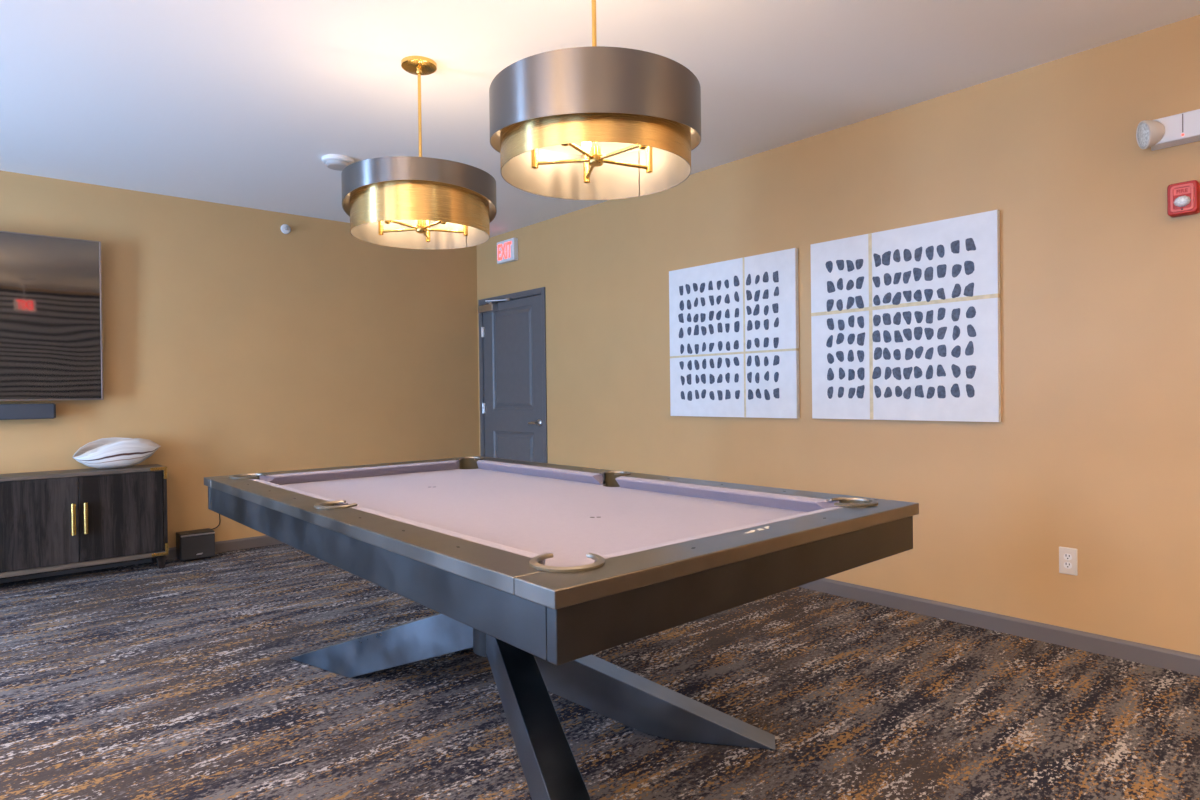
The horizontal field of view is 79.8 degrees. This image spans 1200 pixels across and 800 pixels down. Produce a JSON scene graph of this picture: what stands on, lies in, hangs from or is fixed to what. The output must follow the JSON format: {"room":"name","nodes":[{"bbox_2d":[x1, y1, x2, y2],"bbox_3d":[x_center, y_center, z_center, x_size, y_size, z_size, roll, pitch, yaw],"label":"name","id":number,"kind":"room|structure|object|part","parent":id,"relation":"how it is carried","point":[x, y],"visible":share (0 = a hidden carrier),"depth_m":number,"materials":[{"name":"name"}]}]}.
{"room":"games hall","nodes":[
{"label":"games hall","id":0,"kind":"room"},
{"bbox_2d":[0,170,478,547],"bbox_3d":[-3.836,-0.158,4.974,7.212,2.723,0.200,-1,1,-41],"label":"wall","id":1,"kind":"structure","parent":0,"point":[234,343],"depth_m":5.73,"materials":[{"name":"paint"}]},
{"bbox_2d":[0,403,55,419],"bbox_3d":[-4.230,0.085,4.410,1.407,0.102,0.124,-1,1,-41],"label":"soundbar","id":2,"kind":"object","parent":1,"relation":"attached to","point":[48,410],"visible":1,"depth_m":4.73,"materials":[{"name":"black plastic"}]},
{"bbox_2d":[0,231,103,400],"bbox_3d":[-4.243,-0.537,4.402,1.956,1.104,0.122,-1,1,-41],"label":"television","id":3,"kind":"object","parent":1,"relation":"attached to","point":[51,338],"visible":1,"depth_m":4.82,"materials":[{"name":"black"}]},
{"bbox_2d":[0,535,282,582],"bbox_3d":[-3.749,1.161,4.906,6.812,0.085,0.012,-1,1,-41],"label":"baseboard","id":4,"kind":"structure","parent":1,"relation":"attached to","point":[258,541],"depth_m":5.57,"materials":[{"name":"grey plastic"}]},
{"bbox_2d":[281,224,290,233],"bbox_3d":[-2.579,-1.413,5.908,0.080,0.080,0.060,-1,1,-41],"label":"sprinkler head","id":5,"kind":"object","parent":1,"relation":"attached to","point":[285,228],"visible":1,"depth_m":5.91},
{"bbox_2d":[0,543,1199,799],"bbox_3d":[-0.659,1.246,1.394,7.212,0.100,9.768,-1,1,-41],"label":"floor","id":6,"kind":"structure","parent":0,"point":[180,680],"depth_m":2.74,"materials":[{"name":"carpet"}]},
{"bbox_2d":[0,464,168,579],"bbox_3d":[-4.138,0.853,4.319,2.625,0.721,0.356,-1,1,-41],"label":"media cabinet","id":7,"kind":"object","parent":6,"relation":"on","point":[58,520],"visible":1,"depth_m":4.75,"materials":[{"name":"brown wood"}]},
{"bbox_3d":[-3.632,0.794,4.592,0.480,0.565,0.020,-1,1,-41],"label":"cabinet door","id":8,"kind":"part","parent":7,"relation":"part of","materials":[{"name":"brown wood"}]},
{"bbox_3d":[-3.456,0.783,4.708,0.027,0.208,0.040,-1,1,-41],"label":"handle","id":9,"kind":"part","parent":7,"relation":"part of","materials":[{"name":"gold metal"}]},
{"bbox_3d":[-4.149,1.104,4.337,2.622,0.030,0.313,-1,1,-41],"label":"rail","id":10,"kind":"part","parent":7,"relation":"part of","materials":[{"name":"brown wood"}]},
{"bbox_3d":[-3.405,0.782,4.752,0.027,0.208,0.040,-1,1,-41],"label":"handle","id":11,"kind":"part","parent":7,"relation":"part of","materials":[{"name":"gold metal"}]},
{"bbox_2d":[72,437,160,468],"bbox_3d":[-3.383,0.371,5.030,0.520,0.211,0.198,-1,1,-41],"label":"ceramic bowl","id":12,"kind":"object","parent":7,"relation":"on","point":[115,452],"visible":1,"depth_m":4.97,"materials":[{"name":"white ceramic"}]},
{"bbox_3d":[-3.269,0.787,4.911,0.480,0.565,0.020,-1,1,-41],"label":"cabinet door","id":13,"kind":"part","parent":7,"relation":"part of","materials":[{"name":"brown wood"}]},
{"bbox_2d":[176,528,214,561],"bbox_3d":[-3.029,1.088,5.375,0.229,0.205,0.172,-1,1,-41],"label":"subwoofer","id":14,"kind":"object","parent":6,"relation":"on","point":[200,543],"visible":1,"depth_m":5.32,"materials":[{"name":"black plastic"}]},
{"bbox_2d":[181,534,214,559],"bbox_3d":[-2.978,1.089,5.317,0.223,0.167,0.012,-1,1,-41],"label":"grille","id":15,"kind":"object","parent":14,"relation":"attached to","point":[193,546],"depth_m":5.31,"materials":[{"name":"grey fabric"}]},
{"bbox_2d":[204,456,918,799],"bbox_3d":[-0.374,0.746,2.640,1.385,0.863,2.486,-1,1,-41],"label":"pool table","id":16,"kind":"object","parent":6,"relation":"on","point":[537,569],"visible":1,"depth_m":2.08,"materials":[{"name":"metal"}]},
{"bbox_2d":[250,479,347,505],"bbox_3d":[-1.158,0.356,2.689,0.045,0.046,0.991,-1,1,-41],"label":"cushion","id":17,"kind":"object","parent":16,"relation":"on","point":[320,498],"depth_m":2.57,"materials":[{"name":"fabric"}]},
{"bbox_2d":[260,460,458,484],"bbox_3d":[-1.106,0.348,3.463,0.997,0.046,0.045,-1,1,-41],"label":"cushion","id":18,"kind":"object","parent":16,"relation":"on","point":[306,477],"depth_m":3.42,"materials":[{"name":"fabric"}]},
{"bbox_3d":[-0.889,0.957,2.994,0.416,0.448,1.200,-1,1,-41],"label":"leg","id":19,"kind":"part","parent":16,"relation":"part of","materials":[{"name":"metal"}]},
{"bbox_2d":[354,508,544,564],"bbox_3d":[-0.427,0.354,1.858,0.045,0.046,0.991,-1,1,-41],"label":"cushion","id":20,"kind":"object","parent":16,"relation":"on","point":[484,543],"depth_m":1.75,"materials":[{"name":"fabric"}]},
{"bbox_3d":[-0.162,0.954,2.087,0.105,0.451,1.224,-1,1,-21],"label":"leg","id":21,"kind":"part","parent":16,"relation":"part of","materials":[{"name":"metal"}]},
{"bbox_2d":[477,460,602,484],"bbox_3d":[-0.332,0.339,3.415,0.045,0.046,0.991,-1,1,-41],"label":"cushion","id":22,"kind":"object","parent":16,"relation":"on","point":[581,477],"depth_m":3.34,"materials":[{"name":"fabric"}]},
{"bbox_3d":[0.106,0.988,2.550,1.000,0.368,0.105,-1,1,12],"label":"leg","id":23,"kind":"part","parent":16,"relation":"part of","materials":[{"name":"metal"}]},
{"bbox_2d":[594,507,841,561],"bbox_3d":[0.347,0.345,1.810,0.997,0.046,0.045,-1,1,-41],"label":"cushion","id":24,"kind":"object","parent":16,"relation":"on","point":[732,530],"depth_m":1.72,"materials":[{"name":"fabric"}]},
{"bbox_2d":[615,476,838,511],"bbox_3d":[0.399,0.337,2.584,0.045,0.046,0.991,-1,1,-41],"label":"cushion","id":25,"kind":"object","parent":16,"relation":"on","point":[774,501],"depth_m":2.52,"materials":[{"name":"fabric"}]},
{"bbox_2d":[0,0,1199,237],"bbox_3d":[-0.695,-1.577,1.369,7.212,0.100,9.768,-1,1,-41],"label":"ceiling","id":26,"kind":"structure","parent":0,"point":[241,103],"depth_m":3.34,"materials":[{"name":"white paint"}]},
{"bbox_2d":[322,154,354,170],"bbox_3d":[-1.678,-1.516,4.600,0.200,0.054,0.200,-1,1,-41],"label":"smoke detector","id":27,"kind":"object","parent":26,"relation":"attached to","point":[332,161],"visible":0.79,"depth_m":4.54,"materials":[{"name":"white plastic"}]},
{"bbox_2d":[341,56,496,249],"bbox_3d":[-0.826,-1.148,3.295,0.686,0.788,0.686,-1,1,-41],"label":"pendant light","id":28,"kind":"object","parent":26,"relation":"hanging from","point":[409,202],"visible":1,"depth_m":3.07,"materials":[{"name":"grey"}]},
{"bbox_3d":[-0.931,-0.785,3.323,0.185,0.012,0.011,-1,1,13],"label":"arm","id":29,"kind":"part","parent":28,"relation":"part of","materials":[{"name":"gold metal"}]},
{"bbox_3d":[-0.878,-0.785,3.202,0.011,0.012,0.185,0,1,31],"label":"arm","id":30,"kind":"part","parent":28,"relation":"part of","materials":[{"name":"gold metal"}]},
{"bbox_3d":[-0.826,-1.169,3.295,0.028,0.706,0.028,-1,1,-41],"label":"rod","id":31,"kind":"part","parent":28,"relation":"part of","materials":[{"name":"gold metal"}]},
{"bbox_3d":[-0.823,-0.917,3.297,0.686,0.179,0.686,-1,1,-41],"label":"lamp shade","id":32,"kind":"part","parent":28,"relation":"part of","materials":[{"name":"grey metal"}]},
{"bbox_3d":[-0.822,-0.851,3.298,0.620,0.193,0.620,-1,1,-41],"label":"lamp shade","id":33,"kind":"part","parent":28,"relation":"part of","materials":[{"name":"gold metal"}]},
{"bbox_3d":[-0.747,-0.786,3.214,0.011,0.012,0.185,-1,1,-41],"label":"arm","id":34,"kind":"part","parent":28,"relation":"part of","materials":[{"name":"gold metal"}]},
{"bbox_3d":[-0.718,-0.788,3.343,0.185,0.012,0.011,-1,1,-23],"label":"arm","id":35,"kind":"part","parent":28,"relation":"part of","materials":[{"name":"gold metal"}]},
{"bbox_2d":[489,0,700,199],"bbox_3d":[-0.018,-1.141,2.350,0.686,0.805,0.686,-1,1,-41],"label":"pendant light","id":36,"kind":"object","parent":26,"relation":"hanging from","point":[594,122],"visible":1,"depth_m":2.10,"materials":[{"name":"grey metal"}]},
{"bbox_3d":[-0.125,-0.787,2.370,0.185,0.012,0.011,-1,1,9],"label":"arm","id":37,"kind":"part","parent":36,"relation":"part of","materials":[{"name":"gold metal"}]},
{"bbox_3d":[-0.064,-0.786,2.252,0.011,0.012,0.185,0,1,27],"label":"arm","id":38,"kind":"part","parent":36,"relation":"part of","materials":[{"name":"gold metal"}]},
{"bbox_3d":[-0.049,-0.917,2.554,0.034,0.076,0.034,-1,1,-41],"label":"bulb","id":39,"kind":"part","parent":36,"relation":"part of","materials":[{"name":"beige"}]},
{"bbox_3d":[-0.032,-0.789,2.464,0.011,0.012,0.185,-1,1,-9],"label":"arm","id":40,"kind":"part","parent":36,"relation":"part of","materials":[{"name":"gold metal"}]},
{"bbox_3d":[-0.019,-1.171,2.349,0.028,0.706,0.028,-1,1,-41],"label":"rod","id":41,"kind":"part","parent":36,"relation":"part of","materials":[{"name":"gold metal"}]},
{"bbox_3d":[-0.015,-0.901,2.352,0.686,0.184,0.686,-1,1,-41],"label":"lamp shade","id":42,"kind":"part","parent":36,"relation":"part of","materials":[{"name":"grey metal"}]},
{"bbox_3d":[-0.014,-0.822,2.353,0.620,0.167,0.620,-1,1,-41],"label":"lamp shade","id":43,"kind":"part","parent":36,"relation":"part of","materials":[{"name":"gold metal"}]},
{"bbox_3d":[0.066,-0.788,2.274,0.185,0.012,0.011,0,1,45],"label":"arm","id":44,"kind":"part","parent":36,"relation":"part of","materials":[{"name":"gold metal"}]},
{"bbox_3d":[0.086,-0.790,2.405,0.185,0.012,0.011,-1,1,-27],"label":"arm","id":45,"kind":"part","parent":36,"relation":"part of","materials":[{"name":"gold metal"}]},
{"bbox_2d":[477,15,1199,654],"bbox_3d":[2.022,-0.219,3.621,0.200,2.723,9.568,-1,1,-41],"label":"wall","id":46,"kind":"structure","parent":0,"point":[1094,449],"depth_m":3.51,"materials":[{"name":"paint"}]},
{"bbox_2d":[497,238,517,263],"bbox_3d":[-0.864,-1.386,6.684,0.052,0.202,0.284,-1,1,-41],"label":"exit sign","id":47,"kind":"object","parent":46,"relation":"attached to","point":[507,250],"visible":1,"depth_m":6.64,"materials":[{"name":"white plastic"}]},
{"bbox_2d":[478,287,547,462],"bbox_3d":[-0.833,0.080,6.704,0.307,2.142,1.084,-1,1,-41],"label":"door","id":48,"kind":"structure","parent":46,"relation":"in","point":[512,327],"depth_m":6.69,"materials":[{"name":"paint"}]},
{"bbox_3d":[-0.984,-0.932,6.739,0.317,0.032,0.147,0,1,42],"label":"closer arm","id":49,"kind":"part","parent":48,"relation":"part of","materials":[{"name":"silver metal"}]},
{"bbox_3d":[-0.588,0.202,6.404,0.060,0.060,0.147,-1,1,-41],"label":"handle","id":50,"kind":"part","parent":48,"relation":"part of","materials":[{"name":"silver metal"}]},
{"bbox_2d":[669,248,799,417],"bbox_3d":[0.857,-0.406,4.764,0.032,1.037,1.048,-1,1,-41],"label":"painting","id":51,"kind":"object","parent":46,"relation":"attached to","point":[734,324],"visible":1,"depth_m":4.70,"materials":[{"name":"white fabric"}]},
{"bbox_2d":[811,210,1000,421],"bbox_3d":[1.614,-0.410,3.903,0.032,1.038,1.035,-1,1,-41],"label":"painting","id":52,"kind":"object","parent":46,"relation":"attached to","point":[905,321],"visible":1,"depth_m":3.83,"materials":[{"name":"white fabric"}]},
{"bbox_2d":[798,578,1199,676],"bbox_3d":[2.265,1.101,3.214,0.012,0.085,8.240,-1,1,-41],"label":"baseboard","id":53,"kind":"structure","parent":46,"relation":"attached to","point":[1183,662],"depth_m":3.46,"materials":[{"name":"grey plastic"}]},
{"bbox_2d":[1059,547,1077,575],"bbox_3d":[2.166,0.746,3.321,0.008,0.124,0.074,-1,1,-41],"label":"wall outlet","id":54,"kind":"object","parent":46,"relation":"attached to","point":[1068,562],"visible":1,"depth_m":3.32,"materials":[{"name":"beige plastic"}]},
{"bbox_2d":[1064,554,1071,559],"bbox_3d":[2.164,0.726,3.319,0.003,0.029,0.033,-1,1,-41],"label":"receptacle","id":55,"kind":"object","parent":54,"relation":"attached to","point":[1066,556],"depth_m":3.32,"materials":[{"name":"white plastic"}]},
{"bbox_2d":[1064,562,1071,568],"bbox_3d":[2.164,0.765,3.319,0.003,0.029,0.033,-1,1,-41],"label":"receptacle","id":56,"kind":"object","parent":54,"relation":"attached to","point":[1067,565],"depth_m":3.32,"materials":[{"name":"white plastic"}]},
{"bbox_2d":[1136,109,1199,150],"bbox_3d":[2.442,-1.119,2.868,0.133,0.123,0.500,-1,1,-41],"label":"emergency light","id":57,"kind":"object","parent":46,"relation":"attached to","point":[1182,128],"visible":1,"depth_m":2.96,"materials":[{"name":"white plastic"}]},
{"bbox_2d":[1167,180,1199,217],"bbox_3d":[2.407,-0.832,2.962,0.071,0.132,0.100,-1,1,-41],"label":"fire alarm strobe","id":58,"kind":"object","parent":46,"relation":"attached to","point":[1183,198],"visible":1,"depth_m":2.94,"materials":[{"name":"red plastic"}]}
]}

